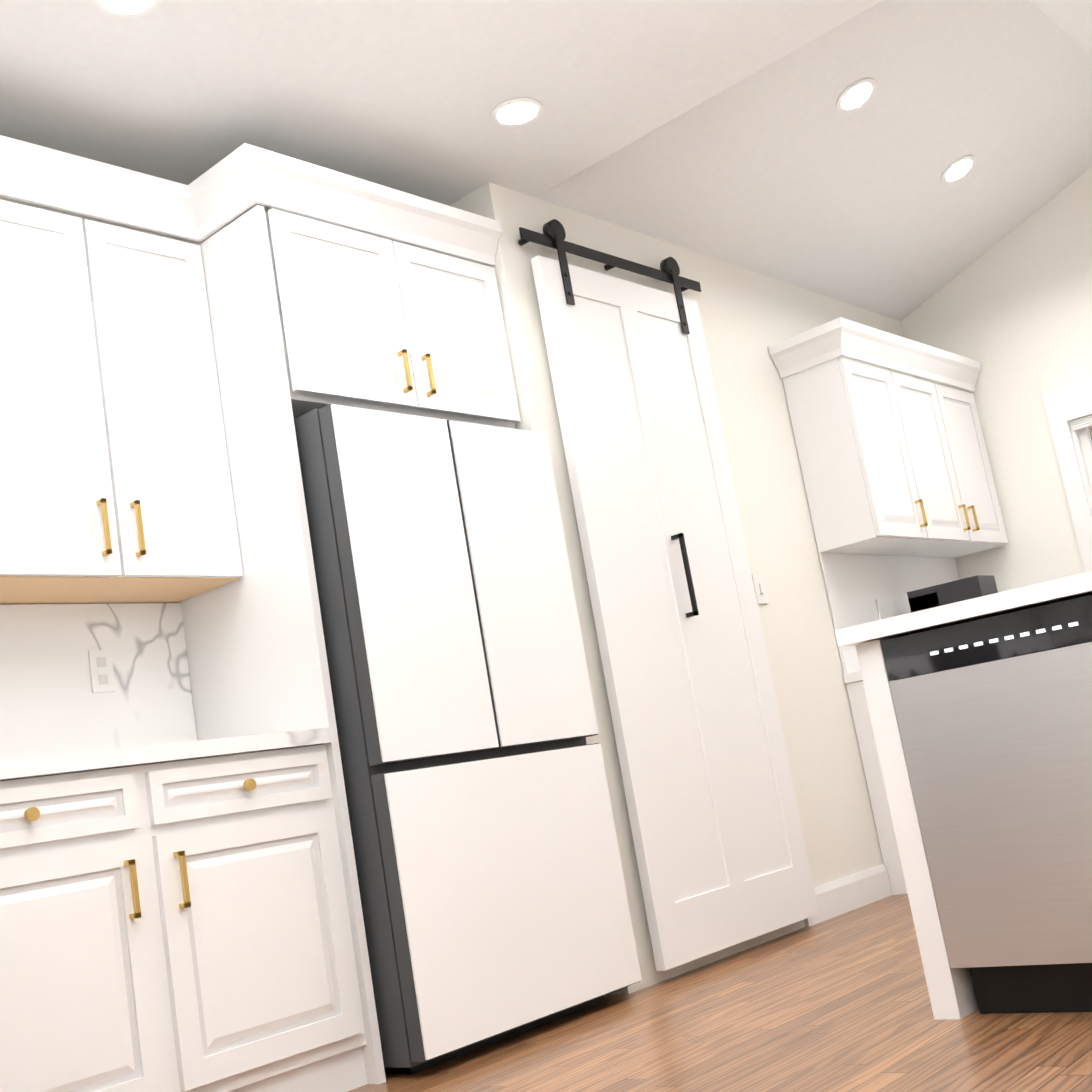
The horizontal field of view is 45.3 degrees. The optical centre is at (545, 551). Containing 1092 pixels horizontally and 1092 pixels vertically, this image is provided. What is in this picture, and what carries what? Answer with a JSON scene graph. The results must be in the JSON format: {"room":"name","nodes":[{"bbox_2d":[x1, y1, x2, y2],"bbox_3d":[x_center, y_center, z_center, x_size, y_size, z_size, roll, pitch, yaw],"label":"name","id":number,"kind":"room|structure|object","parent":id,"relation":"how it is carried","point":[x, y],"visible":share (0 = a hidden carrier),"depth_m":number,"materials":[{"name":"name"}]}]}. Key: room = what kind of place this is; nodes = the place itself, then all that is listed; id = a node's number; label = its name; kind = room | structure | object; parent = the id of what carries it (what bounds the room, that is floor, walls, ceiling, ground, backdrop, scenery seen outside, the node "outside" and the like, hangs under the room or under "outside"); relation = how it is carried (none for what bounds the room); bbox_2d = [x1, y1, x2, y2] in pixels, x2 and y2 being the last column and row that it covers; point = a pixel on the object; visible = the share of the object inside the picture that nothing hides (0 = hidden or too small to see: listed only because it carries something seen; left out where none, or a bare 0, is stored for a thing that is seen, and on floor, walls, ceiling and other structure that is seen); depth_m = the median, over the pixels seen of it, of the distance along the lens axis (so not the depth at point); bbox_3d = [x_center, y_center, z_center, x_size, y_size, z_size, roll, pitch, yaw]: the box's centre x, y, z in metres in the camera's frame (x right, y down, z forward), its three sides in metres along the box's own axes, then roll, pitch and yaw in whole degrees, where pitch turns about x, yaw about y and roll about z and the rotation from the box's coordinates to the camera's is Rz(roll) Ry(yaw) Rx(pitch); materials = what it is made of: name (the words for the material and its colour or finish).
{"room":"kitchen","nodes":[
{"label":"kitchen","id":0,"kind":"room"},
{"bbox_2d":[0,196,227,244],"bbox_3d":[-1.243,0.200,3.945,0.120,2.740,2.455,-18,-13,40],"label":"wall","id":1,"kind":"structure","parent":0,"point":[95,219],"depth_m":4.14,"materials":[{"name":"paint"}]},
{"bbox_2d":[0,515,7,574],"bbox_3d":[-1.725,-0.418,3.203,0.407,1.037,0.494,-18,-13,40],"label":"upper cabinet","id":2,"kind":"object","parent":1,"relation":"attached to","point":[3,558],"depth_m":3.25,"materials":[{"name":"white wood"}]},
{"bbox_2d":[0,187,242,604],"bbox_3d":[-1.377,-0.398,3.644,0.346,1.037,0.882,-18,-13,40],"label":"upper cabinet","id":3,"kind":"object","parent":1,"relation":"attached to","point":[115,484],"depth_m":3.59,"materials":[{"name":"white wood"}]},
{"bbox_2d":[392,182,651,994],"bbox_3d":[-0.180,0.130,4.567,0.680,2.740,0.120,-18,-13,40],"label":"wall","id":4,"kind":"structure","parent":0,"point":[492,201],"depth_m":4.45,"materials":[{"name":"paint"}]},
{"bbox_2d":[0,0,1091,320],"bbox_3d":[0.928,-1.996,3.283,5.200,0.570,6.960,-18,-13,40],"label":"ceiling","id":5,"kind":"structure","parent":0,"point":[724,130],"depth_m":4.34,"materials":[{"name":"paint"}]},
{"bbox_2d":[91,0,160,17],"bbox_3d":[-1.038,-1.369,3.234,0.169,0.007,0.169,-16,-12,31],"label":"recessed light","id":6,"kind":"object","parent":5,"relation":"in","point":[115,8],"depth_m":3.27,"materials":[{"name":"white plastic"}]},
{"bbox_2d":[490,97,543,127],"bbox_3d":[-0.091,-1.375,4.106,0.169,0.007,0.169,-16,-12,31],"label":"recessed light","id":7,"kind":"object","parent":5,"relation":"in","point":[517,112],"depth_m":4.10,"materials":[{"name":"white plastic"}]},
{"bbox_2d":[836,78,876,113],"bbox_3d":[1.182,-1.734,4.982,0.162,0.060,0.169,-17,-12,34],"label":"recessed light","id":8,"kind":"object","parent":5,"relation":"in","point":[852,97],"depth_m":4.97,"materials":[{"name":"white plastic"}]},
{"bbox_2d":[941,155,975,183],"bbox_3d":[1.821,-1.684,5.777,0.162,0.060,0.169,-17,-12,34],"label":"recessed light","id":9,"kind":"object","parent":5,"relation":"in","point":[961,167],"depth_m":5.77,"materials":[{"name":"white plastic"}]},
{"bbox_2d":[512,190,913,984],"bbox_3d":[1.099,0.088,5.615,0.120,2.760,3.140,-18,-13,40],"label":"wall","id":10,"kind":"structure","parent":0,"point":[748,316],"depth_m":5.36,"materials":[{"name":"paint"}]},
{"bbox_2d":[518,219,818,970],"bbox_3d":[0.469,0.080,4.704,0.113,2.577,1.080,-18,-13,40],"label":"barn door","id":11,"kind":"structure","parent":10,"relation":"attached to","point":[718,839],"depth_m":4.63,"materials":[{"name":"white wood"}]},
{"bbox_2d":[752,574,768,603],"bbox_3d":[0.854,0.149,5.203,0.012,0.120,0.080,-18,-13,40],"label":"switch plate","id":12,"kind":"object","parent":10,"relation":"attached to","point":[760,589],"visible":0.93,"depth_m":5.20,"materials":[{"name":"white plastic"}]},
{"bbox_2d":[804,864,891,926],"bbox_3d":[1.184,1.344,5.131,0.014,0.125,0.670,-18,-13,40],"label":"baseboard","id":13,"kind":"structure","parent":10,"relation":"attached to","point":[849,893],"depth_m":5.11,"materials":[{"name":"white wood"}]},
{"bbox_2d":[768,317,1007,557],"bbox_3d":[1.656,-0.475,6.084,0.362,0.931,1.429,-18,-13,40],"label":"upper cabinet","id":14,"kind":"object","parent":10,"relation":"attached to","point":[894,464],"visible":1,"depth_m":5.74,"materials":[{"name":"white wood"}]},
{"bbox_2d":[348,894,1091,1091],"bbox_3d":[1.436,0.964,2.751,5.560,0.050,7.320,-18,-13,40],"label":"floor","id":15,"kind":"structure","parent":0,"point":[841,1003],"depth_m":3.19,"materials":[{"name":"brown wood"}]},
{"bbox_2d":[0,744,366,1091],"bbox_3d":[-1.234,0.996,3.038,0.656,0.878,1.550,-18,-13,40],"label":"base cabinet","id":16,"kind":"object","parent":15,"relation":"on","point":[181,926],"visible":1,"depth_m":3.06,"materials":[{"name":"white wood"}]},
{"bbox_2d":[0,603,331,780],"bbox_3d":[-0.672,-0.270,1.890,3.554,0.986,2.585,-18,-13,40],"label":"countertop","id":17,"kind":"structure","parent":16,"relation":"on","point":[58,716],"depth_m":3.65,"materials":[{"name":"stone"}]},
{"bbox_2d":[88,650,115,692],"bbox_3d":[-1.266,0.341,3.731,0.006,0.120,0.070,-18,-13,40],"label":"electrical outlet plate","id":18,"kind":"object","parent":17,"relation":"attached to","point":[101,670],"visible":1,"depth_m":3.73,"materials":[{"name":"white plastic"}]},
{"bbox_2d":[179,205,520,1083],"bbox_3d":[-0.519,0.263,4.120,0.681,2.438,0.986,-18,-13,40],"label":"tall cabinet","id":19,"kind":"object","parent":15,"relation":"on","point":[307,315],"visible":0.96,"depth_m":3.82,"materials":[{"name":"white wood"}]},
{"bbox_2d":[294,404,641,1073],"bbox_3d":[-0.423,0.560,4.035,0.755,1.800,0.908,-18,-13,40],"label":"refrigerator","id":20,"kind":"object","parent":15,"relation":"on","point":[493,895],"visible":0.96,"depth_m":3.68,"materials":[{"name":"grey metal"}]},
{"bbox_2d":[819,552,959,894],"bbox_3d":[1.981,0.646,5.804,0.657,1.449,1.372,-18,-13,40],"label":"coffee station","id":21,"kind":"object","parent":15,"relation":"on","point":[856,585],"visible":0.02,"depth_m":5.70,"materials":[{"name":"white wood"}]},
{"bbox_2d":[875,599,880,619],"bbox_3d":[1.460,0.353,5.663,0.008,0.299,0.007,-18,-13,40],"label":"electrical outlet plate","id":22,"kind":"object","parent":21,"relation":"on","point":[878,609],"visible":0.04,"depth_m":5.67,"materials":[{"name":"white plastic"}]},
{"bbox_2d":[907,575,997,612],"bbox_3d":[1.846,0.306,5.857,0.342,0.329,0.184,-18,-13,40],"label":"microwave","id":23,"kind":"object","parent":21,"relation":"on","point":[976,586],"visible":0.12,"depth_m":5.80,"materials":[{"name":"grey metal"}]},
{"bbox_2d":[855,638,978,1019],"bbox_3d":[1.274,0.291,1.512,1.492,0.878,3.024,-18,-13,40],"label":"island end panel","id":24,"kind":"object","parent":15,"relation":"on","point":[952,993],"visible":0.21,"depth_m":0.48,"materials":[{"name":"white wood"}]},
{"bbox_2d":[835,595,1088,646],"bbox_3d":[1.486,0.051,3.021,1.410,0.040,0.847,-18,-13,40],"label":"countertop","id":25,"kind":"structure","parent":24,"relation":"on","point":[1028,597],"depth_m":3.00,"materials":[{"name":"stone"}]},
{"bbox_2d":[880,595,1091,1013],"bbox_3d":[1.286,0.572,3.072,0.600,0.872,0.614,-18,-13,40],"label":"dishwasher","id":26,"kind":"object","parent":15,"relation":"on","point":[994,716],"visible":1,"depth_m":2.90,"materials":[{"name":"grey metal"}]},
{"bbox_2d":[901,167,1091,592],"bbox_3d":[3.668,-0.636,5.390,4.280,3.230,0.120,-18,-13,40],"label":"wall","id":27,"kind":"structure","parent":0,"point":[1011,312],"depth_m":6.45,"materials":[{"name":"paint"}]},
{"bbox_2d":[1042,378,1091,571],"bbox_3d":[3.225,-0.174,5.743,1.710,1.645,0.163,-18,-13,40],"label":"window","id":28,"kind":"structure","parent":27,"relation":"in","point":[1068,408],"depth_m":6.27,"materials":[{"name":"white"}]},
{"label":"outside","id":29,"kind":"structure","parent":0,"visible":0},
{"bbox_2d":[1088,426,1091,439],"bbox_3d":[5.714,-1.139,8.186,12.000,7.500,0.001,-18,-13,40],"label":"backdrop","id":30,"kind":"structure","parent":29,"point":[1090,428],"depth_m":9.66,"materials":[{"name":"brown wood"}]}
]}

